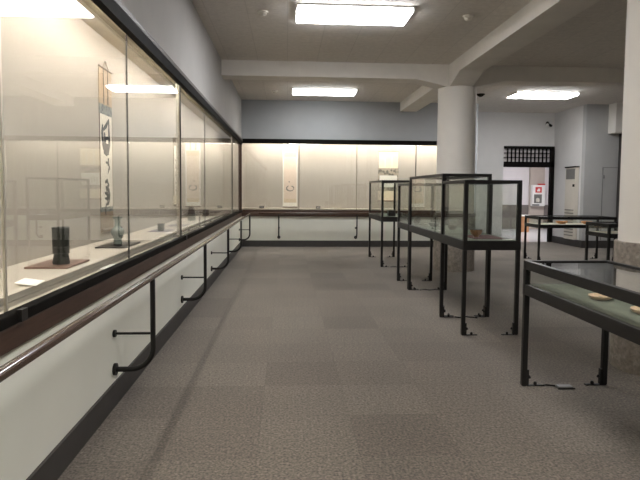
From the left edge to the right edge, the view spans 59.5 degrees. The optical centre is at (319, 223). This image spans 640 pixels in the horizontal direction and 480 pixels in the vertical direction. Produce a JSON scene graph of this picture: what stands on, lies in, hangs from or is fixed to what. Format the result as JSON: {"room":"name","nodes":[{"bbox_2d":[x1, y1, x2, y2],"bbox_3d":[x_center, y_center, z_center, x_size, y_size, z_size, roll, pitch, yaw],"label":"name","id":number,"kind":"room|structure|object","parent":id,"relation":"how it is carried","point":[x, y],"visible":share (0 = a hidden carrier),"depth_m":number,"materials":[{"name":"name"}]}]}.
{"room":"museum","nodes":[
{"label":"museum","id":0,"kind":"room"},
{"bbox_2d":[0,216,241,479],"bbox_3d":[-1.615,0.634,4.911,0.600,0.686,16.300,0,3,-3],"label":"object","id":1,"kind":"structure","parent":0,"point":[41,402],"depth_m":2.75,"materials":[{"name":"beige paint"}]},
{"bbox_2d":[120,0,241,137],"bbox_3d":[-1.651,-0.669,4.930,0.680,3.285,16.500,0,3,-3],"label":"wall","id":2,"kind":"structure","parent":0,"point":[176,26],"depth_m":5.90,"materials":[{"name":"white paint"}]},
{"bbox_2d":[0,0,242,356],"bbox_3d":[-1.590,-0.626,4.856,0.635,1.836,16.340,0,3,-3],"label":"display case","id":3,"kind":"object","parent":2,"relation":"attached to","point":[51,51],"visible":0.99,"depth_m":3.90,"materials":[{"name":"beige glass"}]},
{"bbox_2d":[14,278,44,285],"bbox_3d":[-1.268,0.254,2.450,0.085,0.018,0.130,0,4,-10],"label":"label card","id":4,"kind":"object","parent":3,"relation":"on","point":[26,281],"visible":1,"depth_m":2.44,"materials":[{"name":"white paper"}]},
{"bbox_2d":[24,259,89,268],"bbox_3d":[-1.435,0.219,3.075,0.220,0.010,0.330,0,3,-3],"label":"display board","id":5,"kind":"object","parent":3,"relation":"on","point":[47,264],"visible":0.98,"depth_m":2.98,"materials":[{"name":"brown wood"}]},
{"bbox_2d":[51,227,69,264],"bbox_3d":[-1.404,0.116,3.035,0.092,0.200,0.092,0,3,-3],"label":"vase","id":6,"kind":"object","parent":5,"relation":"on","point":[60,237],"visible":1,"depth_m":3.00,"materials":[{"name":"black ceramic"}]},
{"bbox_2d":[98,61,113,232],"bbox_3d":[-1.749,-0.635,4.610,0.028,1.392,0.330,0,3,-3],"label":"scroll","id":7,"kind":"object","parent":3,"relation":"attached to","point":[104,75],"visible":0.98,"depth_m":4.59,"materials":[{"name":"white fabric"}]},
{"bbox_2d":[95,242,139,247],"bbox_3d":[-1.488,0.154,4.142,0.210,0.010,0.410,0,3,-3],"label":"display board","id":8,"kind":"object","parent":3,"relation":"on","point":[124,244],"visible":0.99,"depth_m":4.04,"materials":[{"name":"black paint"}]},
{"bbox_2d":[111,217,123,245],"bbox_3d":[-1.468,0.052,4.061,0.094,0.203,0.094,0,3,-3],"label":"vase","id":9,"kind":"object","parent":8,"relation":"on","point":[117,231],"visible":1,"depth_m":4.04,"materials":[{"name":"ceramic"}]},
{"bbox_2d":[148,229,173,231],"bbox_3d":[-1.596,0.067,5.630,0.200,0.004,0.300,0,3,-3],"label":"mat","id":10,"kind":"object","parent":3,"relation":"on","point":[154,230],"visible":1,"depth_m":5.62,"materials":[{"name":"white fabric"}]},
{"bbox_2d":[157,223,164,230],"bbox_3d":[-1.595,0.030,5.618,0.070,0.070,0.070,0,3,-3],"label":"tea cup","id":11,"kind":"object","parent":10,"relation":"on","point":[161,226],"visible":1,"depth_m":5.59,"materials":[{"name":"grey ceramic"}]},
{"bbox_2d":[173,132,176,205],"bbox_3d":[-1.919,-0.729,7.490,0.028,0.982,0.290,0,3,-3],"label":"scroll","id":12,"kind":"object","parent":3,"relation":"attached to","point":[174,138],"visible":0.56,"depth_m":7.40,"materials":[{"name":"beige paper"}]},
{"bbox_2d":[203,209,208,215],"bbox_3d":[-1.793,-0.177,8.815,0.110,0.105,0.110,0,3,-3],"label":"jar","id":13,"kind":"object","parent":3,"relation":"on","point":[204,210],"visible":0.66,"depth_m":8.78,"materials":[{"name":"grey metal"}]},
{"bbox_3d":[-1.698,-0.045,7.454,0.210,0.006,0.300,0,3,-3],"label":"display board","id":14,"kind":"object","parent":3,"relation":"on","visible":0},
{"bbox_2d":[187,207,195,220],"bbox_3d":[-1.701,-0.136,7.418,0.116,0.180,0.116,0,3,-3],"label":"bottle","id":15,"kind":"object","parent":14,"relation":"on","point":[191,216],"visible":1,"depth_m":7.38,"materials":[{"name":"grey ceramic"}]},
{"bbox_2d":[0,213,250,382],"bbox_3d":[-1.167,0.521,4.529,0.249,0.608,15.300,0,3,-3],"label":"handrail","id":16,"kind":"object","parent":2,"relation":"attached to","point":[17,363],"visible":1,"depth_m":3.23,"materials":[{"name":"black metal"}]},
{"bbox_2d":[26,243,239,479],"bbox_3d":[-1.299,0.920,4.746,0.014,0.140,15.900,0,3,-3],"label":"baseboard","id":17,"kind":"structure","parent":2,"relation":"attached to","point":[52,467],"depth_m":3.07,"materials":[{"name":"plastic"}]},
{"bbox_2d":[221,60,448,88],"bbox_3d":[0.250,-2.366,8.933,3.575,0.350,0.340,0,3,-3],"label":"ceiling beam","id":18,"kind":"structure","parent":2,"relation":"attached to","point":[436,76],"depth_m":8.78,"materials":[{"name":"paint"}]},
{"bbox_2d":[58,229,639,479],"bbox_3d":[4.241,0.871,8.256,12.950,0.100,22.550,0,3,-3],"label":"floor","id":19,"kind":"structure","parent":0,"point":[295,363],"depth_m":3.68,"materials":[{"name":"carpet"}]},
{"bbox_2d":[368,180,409,266],"bbox_3d":[1.240,-0.045,10.116,0.514,1.460,1.444,0,3,-3],"label":"display case","id":20,"kind":"object","parent":19,"relation":"on","point":[383,217],"visible":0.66,"depth_m":9.56,"materials":[{"name":"black metal"}]},
{"bbox_2d":[388,210,395,215],"bbox_3d":[1.240,-0.191,9.706,0.120,0.100,0.120,0,3,-3],"label":"box","id":21,"kind":"object","parent":20,"relation":"on","point":[390,212],"visible":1,"depth_m":9.65,"materials":[{"name":"black paint"}]},
{"bbox_2d":[397,183,444,288],"bbox_3d":[1.377,0.143,7.634,0.512,1.385,0.729,0,3,-3],"label":"display case","id":22,"kind":"object","parent":19,"relation":"on","point":[403,225],"visible":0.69,"depth_m":7.94,"materials":[{"name":"black metal"}]},
{"bbox_2d":[413,216,420,222],"bbox_3d":[1.307,-0.061,7.550,0.100,0.100,0.100,0,3,-3],"label":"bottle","id":23,"kind":"object","parent":22,"relation":"on","point":[416,219],"visible":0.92,"depth_m":7.51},
{"bbox_2d":[408,173,491,315],"bbox_3d":[1.445,0.173,6.488,0.512,1.463,1.544,0,3,-3],"label":"display case","id":24,"kind":"object","parent":19,"relation":"on","point":[427,231],"visible":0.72,"depth_m":6.71,"materials":[{"name":"black metal"}]},
{"bbox_2d":[428,223,439,226],"bbox_3d":[1.397,0.009,6.857,0.150,0.045,0.150,0,3,-3],"label":"shallow bowl","id":25,"kind":"object","parent":24,"relation":"on","point":[430,224],"visible":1,"depth_m":6.81,"materials":[{"name":"grey ceramic"}]},
{"bbox_2d":[448,224,457,229],"bbox_3d":[1.507,0.035,6.363,0.110,0.055,0.110,0,3,-3],"label":"box","id":26,"kind":"object","parent":24,"relation":"on","point":[451,227],"visible":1,"depth_m":6.33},
{"bbox_2d":[433,86,476,271],"bbox_3d":[2.211,-0.718,9.149,0.660,2.935,0.660,0,3,-3],"label":"round column","id":27,"kind":"structure","parent":19,"relation":"on","point":[456,122],"depth_m":8.88,"materials":[{"name":"paint"}]},
{"bbox_2d":[439,180,521,335],"bbox_3d":[1.502,0.282,5.337,0.520,1.385,0.749,0,3,-3],"label":"display case","id":28,"kind":"object","parent":19,"relation":"on","point":[464,242],"visible":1,"depth_m":5.00,"materials":[{"name":"black metal"}]},
{"bbox_2d":[461,235,504,238],"bbox_3d":[1.542,0.123,5.327,0.290,0.004,0.420,0,3,-3],"label":"mat","id":29,"kind":"object","parent":28,"relation":"on","point":[469,236],"visible":0.79,"depth_m":5.24,"materials":[{"name":"brown fabric"}]},
{"bbox_2d":[470,229,482,236],"bbox_3d":[1.487,0.085,5.331,0.117,0.070,0.117,0,3,-3],"label":"bowl","id":30,"kind":"object","parent":29,"relation":"on","point":[475,232],"visible":1,"depth_m":5.30,"materials":[{"name":"brown ceramic"}]},
{"bbox_2d":[521,215,528,231],"bbox_3d":[6.545,-0.022,18.047,0.300,0.540,0.340,0,3,-3],"label":"stand","id":31,"kind":"object","parent":19,"relation":"on","point":[523,216],"visible":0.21,"depth_m":17.90,"materials":[{"name":"orange wood"}]},
{"bbox_2d":[556,384,574,389],"bbox_3d":[1.608,1.069,3.679,0.113,0.016,0.057,0,3,-3],"label":"box","id":32,"kind":"object","parent":19,"relation":"on","point":[559,386],"visible":1,"depth_m":3.66,"materials":[{"name":"grey plastic"}]},
{"bbox_2d":[523,215,616,260],"bbox_3d":[4.676,0.270,10.518,1.464,0.835,0.624,0,3,-3],"label":"display case","id":33,"kind":"object","parent":19,"relation":"on","point":[539,225],"visible":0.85,"depth_m":10.22,"materials":[{"name":"black metal"}]},
{"bbox_2d":[555,221,567,223],"bbox_3d":[4.513,-0.028,10.450,0.223,0.050,0.194,0,3,-3],"label":"dish","id":34,"kind":"object","parent":33,"relation":"on","point":[558,222],"visible":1,"depth_m":10.39,"materials":[{"name":"orange ceramic"}]},
{"bbox_2d":[520,260,639,385],"bbox_3d":[1.666,0.698,3.028,0.584,0.835,1.399,0,3,-3],"label":"display case","id":35,"kind":"object","parent":19,"relation":"on","point":[614,315],"visible":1,"depth_m":3.21,"materials":[{"name":"black metal"}]},
{"bbox_2d":[588,293,611,300],"bbox_3d":[1.582,0.412,3.150,0.146,0.026,0.127,-1,4,-21],"label":"dish","id":36,"kind":"object","parent":35,"relation":"on","point":[595,296],"visible":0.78,"depth_m":3.12,"materials":[{"name":"beige ceramic"}]},
{"bbox_2d":[630,306,639,313],"bbox_3d":[1.612,0.433,2.792,0.120,0.026,0.138,3,5,41],"label":"dish","id":37,"kind":"object","parent":35,"relation":"on","point":[635,309],"visible":0.95,"depth_m":2.80,"materials":[{"name":"beige ceramic"}]},
{"bbox_2d":[579,104,618,240],"bbox_3d":[7.450,-1.085,12.988,2.800,3.285,0.140,0,3,-3],"label":"wall pier","id":38,"kind":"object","parent":19,"relation":"on","point":[600,149],"visible":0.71,"depth_m":12.84,"materials":[{"name":"white paint"}]},
{"bbox_2d":[582,241,612,247],"bbox_3d":[7.443,0.474,13.005,2.800,0.170,0.014,0,3,-3],"label":"baseboard","id":39,"kind":"object","parent":38,"relation":"attached to","point":[591,244],"visible":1,"depth_m":12.94,"materials":[{"name":"plastic"}]},
{"bbox_2d":[600,167,617,239],"bbox_3d":[6.652,-0.462,12.888,0.350,1.680,0.039,0,3,-3],"label":"door","id":40,"kind":"structure","parent":38,"relation":"attached to","point":[609,174],"depth_m":12.88,"materials":[{"name":"grey metal"}]},
{"bbox_2d":[608,102,622,133],"bbox_3d":[7.733,-2.378,12.704,2.280,0.665,0.298,0,3,-3],"label":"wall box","id":41,"kind":"structure","parent":38,"relation":"attached to","point":[615,118],"depth_m":12.51,"materials":[{"name":"paint"}]},
{"bbox_2d":[616,134,621,238],"bbox_3d":[6.877,-0.747,12.837,0.080,2.620,0.105,0,3,-3],"label":"trim","id":42,"kind":"structure","parent":38,"relation":"attached to","point":[620,135],"depth_m":12.83,"materials":[{"name":"plastic"}]},
{"bbox_2d":[585,221,617,281],"bbox_3d":[4.836,0.399,8.388,1.454,0.835,0.624,0,3,-3],"label":"display case","id":43,"kind":"object","parent":19,"relation":"on","point":[608,234],"visible":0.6,"depth_m":8.28,"materials":[{"name":"black metal"}]},
{"bbox_2d":[609,0,639,375],"bbox_3d":[2.513,-0.408,4.037,0.660,2.935,0.660,0,3,-3],"label":"round column","id":44,"kind":"structure","parent":19,"relation":"on","point":[624,355],"depth_m":3.98,"materials":[{"name":"paint"}]},
{"bbox_2d":[241,100,478,228],"bbox_3d":[0.546,-1.160,13.360,6.060,3.285,1.300,0,3,-3],"label":"wall","id":45,"kind":"structure","parent":0,"point":[261,119],"depth_m":12.63,"materials":[{"name":"white paint"}]},
{"bbox_2d":[242,216,433,240],"bbox_3d":[0.873,0.166,13.008,5.320,0.686,0.400,0,3,-3],"label":"trim","id":46,"kind":"structure","parent":45,"relation":"attached to","point":[262,227],"depth_m":12.75,"materials":[{"name":"beige paint"}]},
{"bbox_2d":[242,240,433,246],"bbox_3d":[0.919,0.451,12.820,5.366,0.140,0.014,0,3,-3],"label":"baseboard","id":47,"kind":"structure","parent":45,"relation":"attached to","point":[246,243],"depth_m":12.76,"materials":[{"name":"plastic"}]},
{"bbox_2d":[242,139,436,216],"bbox_3d":[0.641,-1.096,12.950,5.780,1.833,0.535,0,3,-3],"label":"display case","id":48,"kind":"object","parent":45,"relation":"attached to","point":[334,176],"visible":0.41,"depth_m":13.14,"materials":[{"name":"beige glass"}]},
{"bbox_2d":[283,144,297,207],"bbox_3d":[-0.697,-1.134,13.090,0.355,1.505,0.028,0,3,-3],"label":"scroll","id":49,"kind":"object","parent":48,"relation":"attached to","point":[290,151],"visible":0.89,"depth_m":13.10,"materials":[{"name":"white paper"}]},
{"bbox_2d":[377,148,398,201],"bbox_3d":[1.616,-1.158,13.225,0.540,1.252,0.028,0,3,-3],"label":"scroll","id":50,"kind":"object","parent":48,"relation":"attached to","point":[388,160],"visible":0.76,"depth_m":13.23,"materials":[{"name":"beige paper"}]},
{"bbox_2d":[259,212,433,238],"bbox_3d":[1.042,0.045,12.684,4.820,0.610,0.251,0,3,-3],"label":"handrail","id":51,"kind":"object","parent":45,"relation":"attached to","point":[278,213],"visible":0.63,"depth_m":12.50,"materials":[{"name":"black metal"}]},
{"bbox_2d":[400,0,599,111],"bbox_3d":[2.470,-2.099,4.785,0.370,0.350,15.900,0,3,-3],"label":"ceiling beam","id":52,"kind":"structure","parent":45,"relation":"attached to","point":[537,18],"depth_m":6.84,"materials":[{"name":"paint"}]},
{"bbox_2d":[192,0,626,112],"bbox_3d":[3.692,-2.368,5.493,11.500,0.120,17.500,0,3,-3],"label":"ceiling","id":53,"kind":"structure","parent":0,"point":[437,32],"depth_m":7.59,"materials":[{"name":"white paint"}]},
{"bbox_2d":[257,10,267,16],"bbox_3d":[-0.643,-2.361,6.292,0.124,0.055,0.124,0,3,-3],"label":"smoke detector","id":54,"kind":"object","parent":53,"relation":"attached to","point":[262,13],"visible":1,"depth_m":6.26,"materials":[{"name":"beige plastic"}]},
{"bbox_2d":[291,87,357,95],"bbox_3d":[0.081,-2.652,11.254,1.310,0.060,0.550,0,3,-3],"label":"ceiling light","id":55,"kind":"object","parent":53,"relation":"attached to","point":[295,91],"visible":1,"depth_m":11.04,"materials":[{"name":"white plastic"}]},
{"bbox_2d":[295,3,415,25],"bbox_3d":[0.372,-2.352,6.312,1.310,0.060,0.550,0,3,-3],"label":"ceiling light","id":56,"kind":"object","parent":53,"relation":"attached to","point":[315,13],"visible":1,"depth_m":6.18,"materials":[{"name":"white plastic"}]},
{"bbox_2d":[463,14,473,20],"bbox_3d":[1.694,-2.350,6.400,0.124,0.055,0.124,0,3,-3],"label":"smoke detector","id":57,"kind":"object","parent":53,"relation":"attached to","point":[468,17],"visible":1,"depth_m":6.37,"materials":[{"name":"beige plastic"}]},
{"bbox_2d":[506,91,579,98],"bbox_3d":[4.542,-2.630,11.448,1.310,0.060,0.550,0,3,-3],"label":"ceiling light","id":58,"kind":"object","parent":53,"relation":"attached to","point":[517,94],"visible":1,"depth_m":11.28,"materials":[{"name":"white plastic"}]},
{"bbox_2d":[473,65,624,88],"bbox_3d":[5.735,-2.344,9.258,6.675,0.350,0.340,0,3,-3],"label":"ceiling beam","id":59,"kind":"structure","parent":53,"relation":"attached to","point":[494,75],"depth_m":8.98,"materials":[{"name":"paint"}]},
{"bbox_2d":[476,112,554,236],"bbox_3d":[4.846,-1.187,14.339,2.640,3.285,0.150,0,3,-3],"label":"wall","id":60,"kind":"structure","parent":0,"point":[496,130],"depth_m":14.21,"materials":[{"name":"white paint"}]},
{"bbox_2d":[503,146,554,241],"bbox_3d":[5.311,-0.759,14.325,1.310,2.440,0.115,0,3,-3],"label":"door","id":61,"kind":"structure","parent":60,"relation":"in","point":[514,156],"depth_m":14.26,"materials":[{"name":"paint"}]},
{"bbox_2d":[502,149,549,204],"bbox_3d":[6.073,-1.704,19.383,8.000,2.070,0.120,0,3,-3],"label":"wall","id":62,"kind":"structure","parent":0,"point":[509,173],"depth_m":19.39,"materials":[{"name":"paint"}]},
{"bbox_2d":[502,205,547,228],"bbox_3d":[6.062,-0.256,19.455,8.000,0.830,0.150,0,3,-3],"label":"trim","id":63,"kind":"structure","parent":62,"relation":"attached to","point":[508,211],"depth_m":19.42,"materials":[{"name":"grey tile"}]},
{"bbox_2d":[528,167,544,228],"bbox_3d":[7.486,-1.275,19.346,0.500,2.900,0.110,0,3,-3],"label":"pillar","id":64,"kind":"structure","parent":62,"relation":"attached to","point":[536,174],"depth_m":19.29,"materials":[{"name":"beige paint"}]},
{"bbox_2d":[530,184,544,205],"bbox_3d":[7.484,-0.998,19.192,0.440,0.765,0.230,0,3,-3],"label":"poster","id":65,"kind":"object","parent":62,"relation":"attached to","point":[537,191],"visible":1,"depth_m":19.16,"materials":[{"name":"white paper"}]},
{"bbox_2d":[552,105,583,239],"bbox_3d":[6.083,-1.136,13.657,0.150,3.285,1.360,0,3,-3],"label":"wall","id":66,"kind":"structure","parent":0,"point":[568,123],"depth_m":13.75,"materials":[{"name":"white paint"}]},
{"bbox_2d":[552,236,581,247],"bbox_3d":[5.994,0.423,13.669,0.014,0.170,1.514,0,3,-3],"label":"baseboard","id":67,"kind":"structure","parent":66,"relation":"attached to","point":[576,243],"depth_m":13.56,"materials":[{"name":"plastic"}]},
{"bbox_2d":[563,166,579,239],"bbox_3d":[5.959,-0.502,13.307,0.106,1.720,0.490,0,3,-3],"label":"air conditioner","id":68,"kind":"object","parent":66,"relation":"attached to","point":[572,172],"visible":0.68,"depth_m":13.21,"materials":[{"name":"beige plastic"}]},
{"bbox_2d":[566,169,574,178],"bbox_3d":[5.930,-1.181,13.259,0.004,0.240,0.410,0,3,-3],"label":"outlet","id":69,"kind":"object","parent":68,"relation":"attached to","point":[570,173],"depth_m":13.25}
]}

